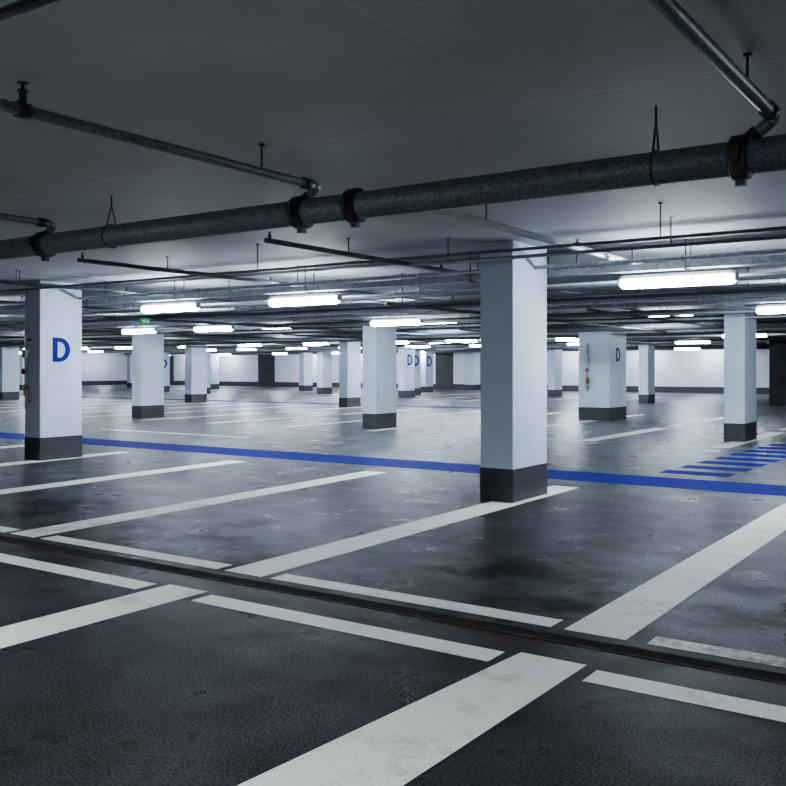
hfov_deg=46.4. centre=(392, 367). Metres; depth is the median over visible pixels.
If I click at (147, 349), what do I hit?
column
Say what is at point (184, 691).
floor
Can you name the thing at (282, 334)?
pipe
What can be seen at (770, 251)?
pipe
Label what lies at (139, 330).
diffuser
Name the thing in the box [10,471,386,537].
parking line
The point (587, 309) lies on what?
pipe
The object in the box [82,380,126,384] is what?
baseboard
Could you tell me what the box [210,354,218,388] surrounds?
column
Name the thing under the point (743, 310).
pipe
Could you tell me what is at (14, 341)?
pipe
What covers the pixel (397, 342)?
ceiling light
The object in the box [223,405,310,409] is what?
parking line
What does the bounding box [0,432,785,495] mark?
lane line
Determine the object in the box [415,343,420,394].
column
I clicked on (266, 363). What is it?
door
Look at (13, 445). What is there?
parking line
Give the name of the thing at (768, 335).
pipe
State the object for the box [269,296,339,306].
diffuser
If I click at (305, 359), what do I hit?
column
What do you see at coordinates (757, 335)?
ceiling light
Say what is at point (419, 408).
parking line
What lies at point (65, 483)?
parking line
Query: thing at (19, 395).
lane line
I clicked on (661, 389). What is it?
baseboard
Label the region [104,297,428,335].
pipe
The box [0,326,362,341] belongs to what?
pipe
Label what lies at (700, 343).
conduit
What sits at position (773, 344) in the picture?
wall
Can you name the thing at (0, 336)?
pipe
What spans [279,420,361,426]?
parking line
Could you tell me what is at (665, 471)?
crosswalk stripe
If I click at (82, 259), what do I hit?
pipe
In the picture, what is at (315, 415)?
parking line
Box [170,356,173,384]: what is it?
door
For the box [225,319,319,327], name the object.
pipe
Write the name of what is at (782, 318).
pipe
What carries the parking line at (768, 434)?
on the floor
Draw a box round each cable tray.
[0,239,785,310]
[0,290,785,331]
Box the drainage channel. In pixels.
[0,535,785,684]
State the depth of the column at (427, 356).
50.57 m
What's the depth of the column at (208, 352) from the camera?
47.61 m
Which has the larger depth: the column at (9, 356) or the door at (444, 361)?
the door at (444, 361)
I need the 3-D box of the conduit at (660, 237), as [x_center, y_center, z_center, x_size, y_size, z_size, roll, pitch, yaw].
[-5.935,-1.135,12.572,36.000,0.288,0.036,0,0,34]
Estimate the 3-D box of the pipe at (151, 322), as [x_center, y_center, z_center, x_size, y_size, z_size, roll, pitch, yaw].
[-3.733,-1.192,27.825,0.050,0.174,9.300,0,0,34]
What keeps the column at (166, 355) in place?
on the floor
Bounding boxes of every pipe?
[0,0,785,260]
[0,248,785,304]
[0,260,785,318]
[0,267,785,325]
[0,271,377,313]
[0,300,256,318]
[0,304,224,319]
[0,308,785,341]
[0,309,756,336]
[0,320,785,345]
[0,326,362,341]
[0,336,245,344]
[14,341,331,350]
[17,289,785,326]
[19,327,785,350]
[19,330,785,348]
[21,323,30,408]
[22,335,785,349]
[77,253,441,300]
[82,338,723,352]
[83,325,193,331]
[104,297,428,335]
[123,342,765,353]
[129,296,278,308]
[151,322,257,329]
[164,339,435,348]
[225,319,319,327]
[231,347,768,354]
[252,287,399,302]
[264,232,638,302]
[282,334,480,343]
[329,314,362,320]
[368,279,480,295]
[384,273,666,332]
[427,204,675,273]
[459,309,658,343]
[585,343,589,390]
[586,301,723,328]
[613,303,639,310]
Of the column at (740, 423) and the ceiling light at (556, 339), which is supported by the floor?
the column at (740, 423)
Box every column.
[0,345,18,399]
[19,354,23,389]
[24,280,81,460]
[127,354,131,387]
[132,322,163,417]
[164,353,169,391]
[185,345,206,402]
[207,347,209,393]
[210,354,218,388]
[299,353,312,390]
[317,352,331,393]
[339,342,360,406]
[362,312,396,428]
[398,348,414,397]
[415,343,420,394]
[421,351,432,392]
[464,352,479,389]
[480,240,546,502]
[548,341,561,396]
[578,318,625,420]
[638,339,654,402]
[724,298,756,441]
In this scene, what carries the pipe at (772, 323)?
hanging from the ceiling
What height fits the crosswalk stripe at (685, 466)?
0.001 m
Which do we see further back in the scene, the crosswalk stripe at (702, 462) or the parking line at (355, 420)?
the parking line at (355, 420)
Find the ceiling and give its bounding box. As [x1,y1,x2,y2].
[0,0,785,349]
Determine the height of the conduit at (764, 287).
0.350 m
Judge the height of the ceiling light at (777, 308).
0.161 m
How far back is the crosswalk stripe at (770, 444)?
15.94 m
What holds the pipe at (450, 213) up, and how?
hanging from the ceiling
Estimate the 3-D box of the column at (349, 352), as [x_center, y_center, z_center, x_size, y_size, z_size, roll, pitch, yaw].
[-1.494,0.035,31.776,0.378,2.630,0.758,0,0,34]
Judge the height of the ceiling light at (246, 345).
0.161 m
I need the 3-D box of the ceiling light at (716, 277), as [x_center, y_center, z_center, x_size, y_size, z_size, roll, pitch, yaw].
[2.856,-0.903,9.251,1.204,0.161,0.148,0,0,34]
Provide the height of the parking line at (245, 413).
0.001 m
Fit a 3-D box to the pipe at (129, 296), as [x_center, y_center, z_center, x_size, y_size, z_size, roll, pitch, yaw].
[-2.668,-1.222,17.521,0.036,0.116,5.900,0,0,34]
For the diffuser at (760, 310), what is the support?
attached to the ceiling light at (777, 308)
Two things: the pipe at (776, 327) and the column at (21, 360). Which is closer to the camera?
the pipe at (776, 327)
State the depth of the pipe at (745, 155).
4.80 m
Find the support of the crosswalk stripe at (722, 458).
on the floor
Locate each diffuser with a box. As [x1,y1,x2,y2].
[122,329,155,333]
[141,304,198,312]
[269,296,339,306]
[371,320,420,325]
[620,274,735,288]
[757,307,785,313]
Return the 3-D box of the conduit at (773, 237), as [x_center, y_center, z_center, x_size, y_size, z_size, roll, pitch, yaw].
[4.543,-1.151,6.282,10.600,0.258,0.036,0,0,34]
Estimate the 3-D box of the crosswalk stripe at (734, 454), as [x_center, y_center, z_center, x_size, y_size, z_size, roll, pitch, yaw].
[5.661,1.348,14.109,0.880,0.001,0.440,0,0,34]
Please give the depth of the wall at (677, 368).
53.23 m
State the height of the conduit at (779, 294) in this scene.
0.318 m
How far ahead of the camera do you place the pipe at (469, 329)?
23.82 m
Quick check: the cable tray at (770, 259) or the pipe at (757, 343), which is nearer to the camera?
the cable tray at (770, 259)
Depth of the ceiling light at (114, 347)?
39.08 m
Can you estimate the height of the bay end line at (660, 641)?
0.001 m
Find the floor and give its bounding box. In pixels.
[0,385,785,785]
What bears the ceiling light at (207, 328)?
hanging from the cable tray at (768, 299)
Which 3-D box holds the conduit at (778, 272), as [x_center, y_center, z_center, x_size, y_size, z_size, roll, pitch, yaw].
[-11.819,-1.107,19.909,50.000,0.346,0.036,0,0,34]
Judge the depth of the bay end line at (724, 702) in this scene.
3.77 m
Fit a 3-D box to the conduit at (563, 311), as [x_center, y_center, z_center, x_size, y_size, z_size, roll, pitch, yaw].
[-7.045,-1.135,26.881,50.000,0.290,0.040,0,0,34]
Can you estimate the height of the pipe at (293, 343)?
0.482 m
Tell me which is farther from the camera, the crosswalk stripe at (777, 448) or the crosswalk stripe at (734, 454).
the crosswalk stripe at (777, 448)
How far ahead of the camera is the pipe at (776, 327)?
30.19 m
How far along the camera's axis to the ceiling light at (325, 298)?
11.94 m
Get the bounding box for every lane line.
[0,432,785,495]
[19,395,480,408]
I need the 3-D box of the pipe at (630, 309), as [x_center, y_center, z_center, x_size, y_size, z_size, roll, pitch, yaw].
[6.664,-1.192,20.706,0.050,0.174,9.300,0,0,34]
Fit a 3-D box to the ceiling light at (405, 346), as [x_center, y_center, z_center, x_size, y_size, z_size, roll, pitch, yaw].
[0.999,-0.903,37.124,1.204,0.161,0.148,0,0,34]
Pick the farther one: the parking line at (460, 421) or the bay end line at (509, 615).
the parking line at (460, 421)
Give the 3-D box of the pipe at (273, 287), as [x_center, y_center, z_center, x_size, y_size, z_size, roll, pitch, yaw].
[-0.399,-1.222,15.968,0.036,0.116,5.900,0,0,34]
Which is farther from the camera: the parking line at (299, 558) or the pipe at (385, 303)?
the pipe at (385, 303)
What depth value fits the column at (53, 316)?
13.51 m
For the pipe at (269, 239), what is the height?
0.184 m
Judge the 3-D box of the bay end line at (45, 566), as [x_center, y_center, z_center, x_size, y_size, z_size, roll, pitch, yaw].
[-2.327,1.348,6.205,1.950,0.001,0.170,0,0,34]
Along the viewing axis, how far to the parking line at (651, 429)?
18.58 m
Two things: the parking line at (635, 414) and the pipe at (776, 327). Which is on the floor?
the parking line at (635, 414)
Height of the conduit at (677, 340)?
0.404 m
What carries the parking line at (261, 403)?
on the floor
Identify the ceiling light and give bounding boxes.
[114,347,131,348]
[121,327,156,333]
[140,300,200,312]
[193,325,233,331]
[238,344,261,346]
[267,291,341,306]
[369,317,422,325]
[396,341,409,343]
[405,346,430,347]
[445,340,477,342]
[555,338,578,340]
[617,268,738,288]
[649,315,694,316]
[674,348,700,349]
[675,341,710,343]
[721,334,767,337]
[755,303,785,313]
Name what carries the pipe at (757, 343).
hanging from the ceiling
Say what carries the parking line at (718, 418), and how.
on the floor
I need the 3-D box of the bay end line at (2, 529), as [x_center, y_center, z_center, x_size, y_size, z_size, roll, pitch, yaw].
[-3.950,1.348,8.134,1.950,0.001,0.160,0,0,34]
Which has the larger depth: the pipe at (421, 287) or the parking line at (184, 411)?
the parking line at (184, 411)
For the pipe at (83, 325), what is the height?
0.174 m
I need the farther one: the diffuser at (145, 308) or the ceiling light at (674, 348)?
the ceiling light at (674, 348)
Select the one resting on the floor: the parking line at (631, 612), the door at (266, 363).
the parking line at (631, 612)
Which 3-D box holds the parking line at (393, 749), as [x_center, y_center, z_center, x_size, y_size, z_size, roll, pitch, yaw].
[-0.958,1.348,2.128,0.735,0.001,5.430,0,0,34]
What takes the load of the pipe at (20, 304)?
hanging from the ceiling
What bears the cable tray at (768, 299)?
hanging from the ceiling
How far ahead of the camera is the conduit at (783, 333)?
27.31 m
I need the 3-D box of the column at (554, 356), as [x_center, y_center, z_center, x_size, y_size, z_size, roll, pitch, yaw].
[7.620,0.035,43.139,0.378,2.630,0.808,0,0,34]
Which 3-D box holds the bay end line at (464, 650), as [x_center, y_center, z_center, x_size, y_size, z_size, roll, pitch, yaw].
[-0.322,1.348,4.832,1.950,0.001,0.170,0,0,34]
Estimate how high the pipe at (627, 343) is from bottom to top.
0.408 m
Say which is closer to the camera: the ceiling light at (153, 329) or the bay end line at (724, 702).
the bay end line at (724, 702)
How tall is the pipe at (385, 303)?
0.452 m
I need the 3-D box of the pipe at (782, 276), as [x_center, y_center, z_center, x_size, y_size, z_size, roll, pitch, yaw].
[-10.757,-1.137,20.576,49.000,0.284,0.070,0,0,34]
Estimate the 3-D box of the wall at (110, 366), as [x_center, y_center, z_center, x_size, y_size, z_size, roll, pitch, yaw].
[-38.331,0.035,50.485,0.300,2.630,60.000,0,0,34]
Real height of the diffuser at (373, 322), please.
0.101 m
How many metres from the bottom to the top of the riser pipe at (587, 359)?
1.250 m
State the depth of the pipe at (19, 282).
13.13 m
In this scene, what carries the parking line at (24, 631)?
on the floor
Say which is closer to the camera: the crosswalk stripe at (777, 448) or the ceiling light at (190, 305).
the ceiling light at (190, 305)
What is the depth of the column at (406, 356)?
41.49 m
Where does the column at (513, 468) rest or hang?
on the floor
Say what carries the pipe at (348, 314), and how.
hanging from the ceiling
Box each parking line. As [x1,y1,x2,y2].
[0,445,23,448]
[0,451,130,465]
[0,460,246,493]
[0,584,207,647]
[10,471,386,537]
[88,411,196,416]
[104,429,251,437]
[143,413,258,419]
[175,403,265,407]
[211,415,326,422]
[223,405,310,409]
[224,485,578,576]
[237,652,585,785]
[279,407,358,411]
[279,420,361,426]
[345,408,430,413]
[365,421,474,430]
[406,411,480,416]
[464,424,567,435]
[565,504,785,639]
[571,414,641,422]
[577,428,668,441]
[669,417,723,425]
[712,432,782,447]
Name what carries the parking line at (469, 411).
on the floor
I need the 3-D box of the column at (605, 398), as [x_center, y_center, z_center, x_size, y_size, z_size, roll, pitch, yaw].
[5.511,0.035,24.102,0.848,2.630,1.208,0,0,34]
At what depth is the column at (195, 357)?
35.57 m
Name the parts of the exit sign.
panel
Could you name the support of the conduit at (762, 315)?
hanging from the ceiling
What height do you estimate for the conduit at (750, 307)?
0.342 m
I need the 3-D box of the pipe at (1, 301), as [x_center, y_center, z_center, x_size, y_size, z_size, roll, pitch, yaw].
[-5.643,-1.188,16.892,0.050,0.184,9.500,0,0,34]
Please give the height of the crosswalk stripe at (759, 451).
0.001 m
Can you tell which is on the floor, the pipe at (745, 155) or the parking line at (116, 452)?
the parking line at (116, 452)
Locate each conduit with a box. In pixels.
[0,202,785,291]
[0,257,785,316]
[0,270,785,324]
[0,279,785,328]
[0,297,785,339]
[0,306,754,334]
[0,311,785,338]
[0,327,785,346]
[19,333,785,349]
[19,338,785,351]
[87,343,723,353]
[210,345,768,353]
[409,217,785,266]
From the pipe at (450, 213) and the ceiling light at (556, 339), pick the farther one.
the ceiling light at (556, 339)
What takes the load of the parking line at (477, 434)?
on the floor
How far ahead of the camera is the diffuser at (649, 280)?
9.22 m
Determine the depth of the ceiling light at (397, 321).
17.72 m
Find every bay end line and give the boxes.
[0,526,20,531]
[0,553,154,588]
[39,536,230,568]
[191,595,503,660]
[270,574,561,626]
[582,670,785,721]
[647,636,785,667]
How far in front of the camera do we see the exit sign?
15.49 m
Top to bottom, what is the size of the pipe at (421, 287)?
0.116 m
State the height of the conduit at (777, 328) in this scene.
0.400 m
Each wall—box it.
[82,353,126,380]
[170,343,768,387]
[769,337,785,405]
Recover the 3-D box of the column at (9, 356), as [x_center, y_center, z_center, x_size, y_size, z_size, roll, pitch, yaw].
[-16.476,0.035,39.278,0.378,2.630,0.808,0,0,34]
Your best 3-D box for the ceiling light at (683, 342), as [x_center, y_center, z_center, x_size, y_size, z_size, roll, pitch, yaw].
[10.099,-0.903,30.893,1.204,0.161,0.148,0,0,34]
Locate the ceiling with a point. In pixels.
(340, 95)
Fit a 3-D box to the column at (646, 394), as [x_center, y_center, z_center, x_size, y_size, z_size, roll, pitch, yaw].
[9.813,0.035,35.457,0.378,2.630,0.808,0,0,34]
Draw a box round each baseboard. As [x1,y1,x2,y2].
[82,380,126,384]
[174,381,768,393]
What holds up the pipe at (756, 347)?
hanging from the ceiling
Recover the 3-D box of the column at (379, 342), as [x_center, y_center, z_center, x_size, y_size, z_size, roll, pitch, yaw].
[-0.300,0.035,20.687,0.378,2.630,0.808,0,0,34]
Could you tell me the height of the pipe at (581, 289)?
0.254 m
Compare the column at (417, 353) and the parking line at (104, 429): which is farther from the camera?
the column at (417, 353)
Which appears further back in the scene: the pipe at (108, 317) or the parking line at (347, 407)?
the parking line at (347, 407)
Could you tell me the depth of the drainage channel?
4.95 m
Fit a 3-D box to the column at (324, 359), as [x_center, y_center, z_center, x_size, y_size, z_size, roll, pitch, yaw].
[-3.581,0.035,48.021,0.378,2.630,0.808,0,0,34]
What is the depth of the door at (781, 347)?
32.84 m
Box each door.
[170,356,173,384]
[258,355,274,386]
[435,353,452,388]
[778,344,785,405]
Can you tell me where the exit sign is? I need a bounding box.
[140,302,149,324]
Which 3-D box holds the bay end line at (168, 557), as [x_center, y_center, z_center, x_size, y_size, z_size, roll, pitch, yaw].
[-1.945,1.348,6.761,1.950,0.001,0.160,0,0,34]
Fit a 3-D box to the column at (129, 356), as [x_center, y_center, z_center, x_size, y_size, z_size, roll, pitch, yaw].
[-17.793,0.035,62.843,0.378,2.630,0.808,0,0,34]
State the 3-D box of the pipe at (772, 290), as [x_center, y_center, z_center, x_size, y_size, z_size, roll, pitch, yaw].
[-10.022,-1.115,21.648,49.000,0.328,0.100,0,0,34]
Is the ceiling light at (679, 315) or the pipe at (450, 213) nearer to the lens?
the pipe at (450, 213)
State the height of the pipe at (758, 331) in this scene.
0.428 m
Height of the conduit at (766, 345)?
0.430 m
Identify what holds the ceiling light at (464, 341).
hanging from the cable tray
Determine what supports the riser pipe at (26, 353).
attached to the column at (53, 316)
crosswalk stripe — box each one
[658,470,734,476]
[678,465,751,471]
[698,461,766,466]
[714,457,779,461]
[730,453,785,457]
[742,450,785,453]
[756,447,785,449]
[768,444,785,445]
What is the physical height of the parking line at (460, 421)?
0.001 m
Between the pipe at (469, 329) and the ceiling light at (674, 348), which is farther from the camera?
the ceiling light at (674, 348)

